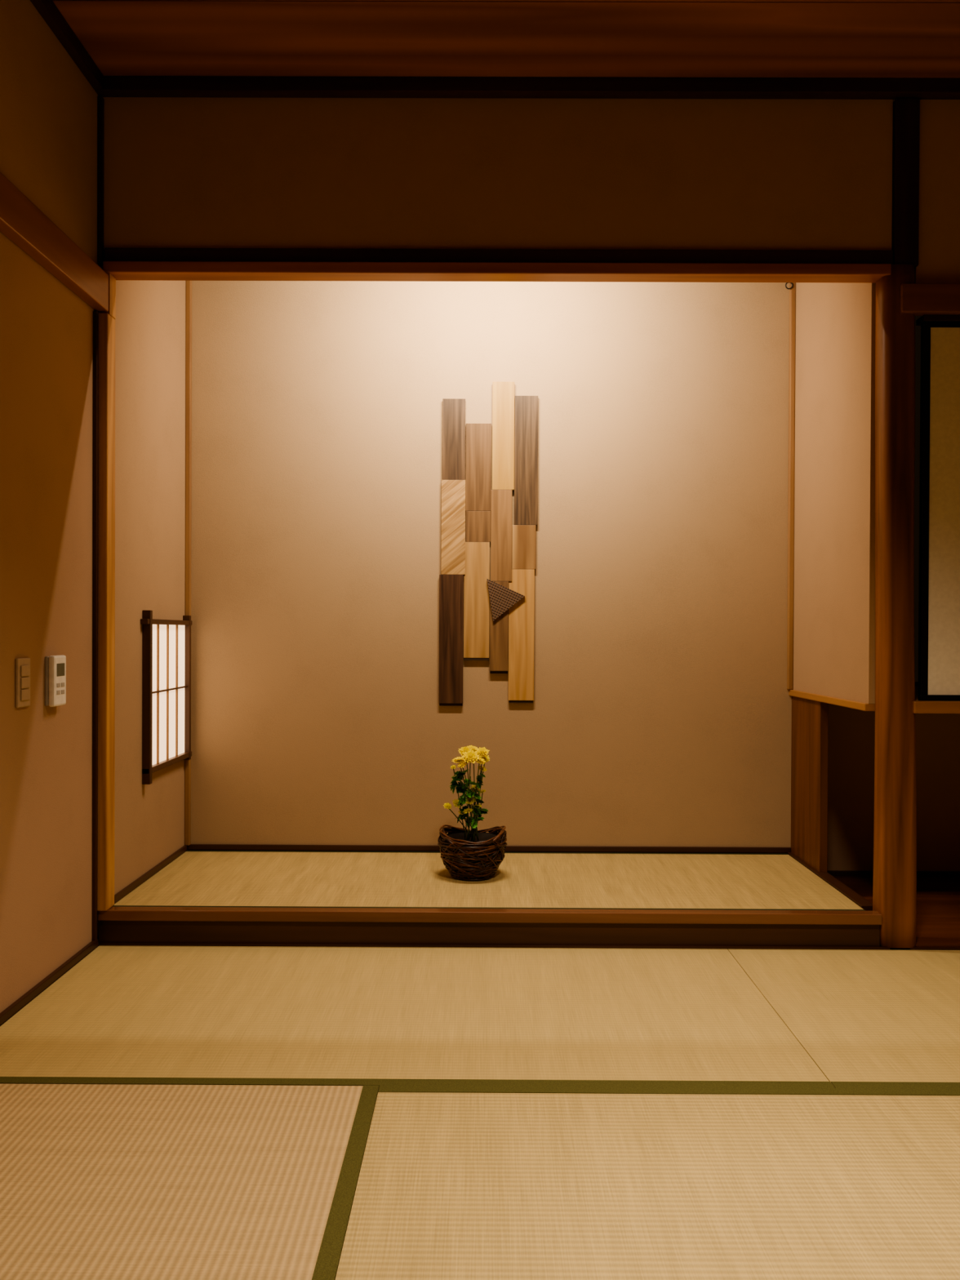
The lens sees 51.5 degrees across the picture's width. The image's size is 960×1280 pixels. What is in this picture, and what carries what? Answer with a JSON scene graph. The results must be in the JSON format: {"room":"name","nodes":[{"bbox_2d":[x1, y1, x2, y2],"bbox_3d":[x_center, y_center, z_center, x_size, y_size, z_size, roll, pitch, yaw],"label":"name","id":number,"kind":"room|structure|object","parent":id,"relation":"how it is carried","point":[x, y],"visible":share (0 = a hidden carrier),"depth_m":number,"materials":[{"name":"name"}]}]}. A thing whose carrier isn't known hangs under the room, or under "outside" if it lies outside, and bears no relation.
{"room":"traditional dwelling","nodes":[
{"label":"traditional dwelling","id":0,"kind":"room"},
{"bbox_2d":[0,0,186,1026],"bbox_3d":[-1.227,-0.351,1.163,0.123,2.713,5.524,0,0,0],"label":"wall","id":1,"kind":"structure","parent":0,"point":[48,108],"depth_m":2.84,"materials":[{"name":"beige paint"}]},
{"bbox_2d":[15,657,30,707],"bbox_3d":[-1.180,0.110,2.576,0.012,0.127,0.072,0,0,0],"label":"light switch","id":2,"kind":"object","parent":1,"relation":"attached to","point":[22,664],"visible":1,"depth_m":2.56,"materials":[{"name":"beige plastic"}]},
{"bbox_2d":[0,939,97,1025],"bbox_3d":[-1.189,0.948,0.738,0.014,0.022,4.654,0,0,0],"label":"baseboard","id":3,"kind":"structure","parent":1,"relation":"attached to","point":[16,1006],"depth_m":2.70,"materials":[{"name":"brown wood"}]},
{"bbox_2d":[0,172,108,311],"bbox_3d":[-1.167,-1.048,0.727,0.040,0.113,4.662,0,0,0],"label":"wall rail","id":4,"kind":"object","parent":1,"relation":"attached to","point":[21,221],"visible":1,"depth_m":2.65,"materials":[{"name":"brown wood"}]},
{"bbox_2d":[44,654,66,706],"bbox_3d":[-1.172,0.112,2.754,0.028,0.140,0.082,0,0,0],"label":"wall thermostat","id":5,"kind":"object","parent":1,"relation":"attached to","point":[55,665],"visible":1,"depth_m":2.72,"materials":[{"name":"white plastic"}]},
{"bbox_2d":[30,0,103,89],"bbox_3d":[-1.169,-1.681,0.714,0.030,0.045,4.644,0,0,0],"label":"trim","id":6,"kind":"structure","parent":1,"relation":"attached to","point":[48,11],"depth_m":2.80,"materials":[{"name":"brown wood"}]},
{"bbox_2d":[92,311,98,940],"bbox_3d":[-1.178,-0.030,3.049,0.012,1.945,0.014,0,0,0],"label":"trim","id":7,"kind":"structure","parent":1,"relation":"attached to","point":[95,314],"depth_m":3.04,"materials":[{"name":"brown wood"}]},
{"bbox_2d":[114,844,187,903],"bbox_3d":[-1.158,0.820,3.537,0.010,0.022,0.774,0,0,0],"label":"baseboard","id":8,"kind":"structure","parent":1,"relation":"attached to","point":[147,875],"depth_m":3.47,"materials":[{"name":"brown wood"}]},
{"bbox_2d":[140,609,191,784],"bbox_3d":[-1.146,0.195,3.660,0.028,0.599,0.520,0,0,0],"label":"window","id":9,"kind":"structure","parent":1,"relation":"in","point":[166,643],"depth_m":3.63,"materials":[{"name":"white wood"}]},
{"bbox_2d":[99,942,959,950],"bbox_3d":[0.891,0.963,3.072,4.130,0.036,0.012,0,0,0],"label":"trim","id":10,"kind":"structure","parent":1,"relation":"attached to","point":[100,943],"depth_m":3.07,"materials":[{"name":"brown wood"}]},
{"bbox_2d":[112,850,866,911],"bbox_3d":[0.023,0.852,3.517,2.368,0.029,0.804,0,0,0],"label":"mat","id":11,"kind":"object","parent":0,"point":[195,878],"depth_m":3.44,"materials":[{"name":"beige wicker"}]},
{"bbox_2d":[97,906,882,946],"bbox_3d":[0.029,0.893,3.092,2.418,0.108,0.046,0,0,0],"label":"alcove front sill","id":12,"kind":"structure","parent":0,"point":[116,924],"depth_m":3.08,"materials":[{"name":"brown wood"}]},
{"bbox_2d":[52,0,959,78],"bbox_3d":[0.888,-1.719,0.721,4.344,0.050,4.874,0,0,0],"label":"ceiling","id":13,"kind":"structure","parent":0,"point":[577,38],"depth_m":2.83,"materials":[{"name":"brown wood"}]},
{"bbox_2d":[102,97,959,283],"bbox_3d":[0.894,-1.398,3.092,4.144,0.627,0.038,0,0,0],"label":"wall","id":14,"kind":"structure","parent":0,"point":[180,172],"depth_m":3.07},
{"bbox_2d":[102,247,893,282],"bbox_3d":[0.056,-1.165,3.091,2.429,0.079,0.076,0,0,0],"label":"lintel beam","id":15,"kind":"structure","parent":14,"relation":"attached to","point":[123,264],"depth_m":3.06,"materials":[{"name":"brown wood"}]},
{"bbox_2d":[94,75,959,99],"bbox_3d":[0.896,-1.689,3.050,4.144,0.045,0.042,0,0,0],"label":"trim","id":16,"kind":"structure","parent":14,"relation":"attached to","point":[215,86],"depth_m":3.03,"materials":[{"name":"brown wood"}]},
{"bbox_2d":[899,283,959,315],"bbox_3d":[2.125,-1.040,3.050,1.680,0.088,0.042,0,0,0],"label":"wall rail","id":17,"kind":"object","parent":14,"relation":"attached to","point":[916,299],"visible":1,"depth_m":3.03,"materials":[{"name":"brown wood"}]},
{"bbox_2d":[915,314,959,325],"bbox_3d":[2.164,-0.987,3.082,1.602,0.018,0.056,0,0,0],"label":"lintel","id":18,"kind":"object","parent":17,"relation":"attached to","point":[926,317],"visible":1,"depth_m":3.06,"materials":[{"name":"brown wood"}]},
{"bbox_2d":[186,280,959,871],"bbox_3d":[0.879,-0.265,3.967,4.171,2.420,0.096,0,0,0],"label":"wall","id":19,"kind":"structure","parent":0,"point":[660,713],"depth_m":3.92,"materials":[{"name":"paint"}]},
{"bbox_2d":[184,280,191,845],"bbox_3d":[-1.147,-0.338,3.914,0.020,2.292,0.022,0,0,0],"label":"trim","id":20,"kind":"structure","parent":19,"relation":"attached to","point":[188,283],"depth_m":3.90,"materials":[{"name":"brown wood"}]},
{"bbox_2d":[439,382,537,706],"bbox_3d":[0.034,-0.376,3.908,0.384,1.271,0.026,0,0,0],"label":"wall art","id":21,"kind":"object","parent":19,"relation":"attached to","point":[468,597],"visible":1,"depth_m":3.90,"materials":[{"name":"brown wood"}]},
{"bbox_2d":[187,844,791,853],"bbox_3d":[0.031,0.822,3.925,2.386,0.022,0.010,0,0,0],"label":"baseboard","id":22,"kind":"structure","parent":19,"relation":"attached to","point":[192,846],"depth_m":3.92,"materials":[{"name":"brown wood"}]},
{"bbox_2d":[785,282,793,289],"bbox_3d":[1.209,-1.419,3.886,0.035,0.102,0.012,0,0,0],"label":"wall hook","id":23,"kind":"object","parent":19,"relation":"attached to","point":[786,282],"visible":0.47,"depth_m":3.88,"materials":[{"name":"metal"}]},
{"bbox_2d":[786,282,795,689],"bbox_3d":[1.221,-0.639,3.904,0.020,1.668,0.022,0,0,0],"label":"trim","id":24,"kind":"structure","parent":19,"relation":"attached to","point":[793,291],"depth_m":3.90,"materials":[{"name":"brown wood"}]},
{"bbox_2d":[787,852,872,911],"bbox_3d":[1.231,0.893,3.535,0.044,0.112,0.764,0,0,0],"label":"trim","id":25,"kind":"structure","parent":19,"relation":"attached to","point":[865,904],"depth_m":3.38,"materials":[{"name":"brown wood"}]},
{"bbox_2d":[791,696,828,871],"bbox_3d":[1.240,0.584,3.757,0.030,0.728,0.335,0,0,0],"label":"board","id":26,"kind":"object","parent":25,"relation":"on","point":[810,718],"visible":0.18,"depth_m":3.70,"materials":[{"name":"brown wood"}]},
{"bbox_2d":[826,870,959,876],"bbox_3d":[2.114,0.929,3.953,1.690,0.018,0.015,0,0,0],"label":"trim","id":27,"kind":"structure","parent":19,"relation":"attached to","point":[833,873],"depth_m":3.95,"materials":[{"name":"brown wood"}]},
{"bbox_2d":[912,685,959,713],"bbox_3d":[2.117,0.207,3.501,1.688,0.038,0.908,0,0,0],"label":"sill","id":28,"kind":"structure","parent":19,"relation":"attached to","point":[918,706],"depth_m":3.05,"materials":[{"name":"brown wood"}]},
{"bbox_2d":[918,321,959,701],"bbox_3d":[1.762,-0.395,3.078,0.800,1.169,0.018,0,0,0],"label":"panel","id":29,"kind":"object","parent":28,"relation":"on","point":[939,597],"visible":1,"depth_m":3.07,"materials":[{"name":"beige paper"}]},
{"bbox_2d":[792,282,875,703],"bbox_3d":[1.252,-0.636,3.523,0.045,1.668,0.784,0,0,0],"label":"wall","id":30,"kind":"structure","parent":0,"point":[834,578],"depth_m":3.44,"materials":[{"name":"beige paint"}]},
{"bbox_2d":[788,689,875,711],"bbox_3d":[1.247,0.210,3.530,0.067,0.024,0.784,0,0,0],"label":"trim","id":31,"kind":"structure","parent":30,"relation":"attached to","point":[820,698],"depth_m":3.41,"materials":[{"name":"brown wood"}]},
{"bbox_2d":[832,875,959,946],"bbox_3d":[2.105,0.963,3.527,1.705,0.042,0.906,0,0,0],"label":"floor","id":32,"kind":"structure","parent":0,"point":[938,898],"depth_m":3.52,"materials":[{"name":"brown wood"}]},
{"bbox_2d":[872,97,919,949],"bbox_3d":[1.297,-0.355,3.102,0.122,2.615,0.093,0,0,0],"label":"pillar","id":33,"kind":"structure","parent":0,"point":[895,824],"depth_m":3.06,"materials":[{"name":"brown wood"}]},
{"bbox_3d":[0.878,1.020,1.255,4.144,0.050,5.700,0,0,0],"label":"floor","id":34,"kind":"structure","parent":0,"visible":0},
{"bbox_2d":[0,1084,378,1279],"bbox_3d":[-0.702,0.979,0.271,0.961,0.032,3.720,0,0,0],"label":"mat","id":35,"kind":"object","parent":34,"relation":"on","point":[98,1181],"visible":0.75,"depth_m":1.77,"materials":[{"name":"beige wicker"}]},
{"bbox_2d":[0,945,835,1088],"bbox_3d":[-0.208,0.964,2.599,1.934,0.032,0.939,0,0,0],"label":"mat","id":36,"kind":"object","parent":34,"relation":"on","point":[134,1015],"visible":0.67,"depth_m":2.48,"materials":[{"name":"beige wicker"}]},
{"bbox_2d":[335,1084,959,1279],"bbox_3d":[0.748,0.976,1.647,1.928,0.032,0.960,0,0,0],"label":"mat","id":37,"kind":"object","parent":34,"relation":"on","point":[455,1182],"visible":1,"depth_m":1.74,"materials":[{"name":"beige wicker"}]},
{"bbox_2d":[727,948,959,1088],"bbox_3d":[1.857,0.974,2.593,2.192,0.032,0.939,0,0,0],"label":"mat","id":38,"kind":"object","parent":34,"relation":"on","point":[865,1018],"visible":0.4,"depth_m":2.58,"materials":[{"name":"beige wicker"}]},
{"bbox_3d":[0.023,0.905,3.549,2.372,0.078,0.764,0,0,0],"label":"alcove platform","id":39,"kind":"object","parent":34,"relation":"on","visible":0},
{"bbox_2d":[97,96,115,911],"bbox_3d":[-1.162,-0.419,3.087,0.040,2.507,0.068,0,0,0],"label":"post","id":40,"kind":"object","parent":39,"relation":"on","point":[106,379],"visible":0.81,"depth_m":3.06,"materials":[{"name":"brown wood"}]},
{"bbox_2d":[437,824,506,880],"bbox_3d":[-0.027,0.749,3.537,0.246,0.177,0.246,0,1,-42],"label":"flower basket","id":41,"kind":"object","parent":39,"relation":"on","point":[464,860],"visible":0.98,"depth_m":3.46,"materials":[{"name":"brown wicker"}]},
{"bbox_2d":[443,745,489,841],"bbox_3d":[-0.041,0.546,3.522,0.138,0.336,0.137,1,1,35],"label":"arrangement","id":42,"kind":"object","parent":41,"relation":"in","point":[470,753],"visible":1,"depth_m":3.51,"materials":[{"name":"green plant"}]}
]}

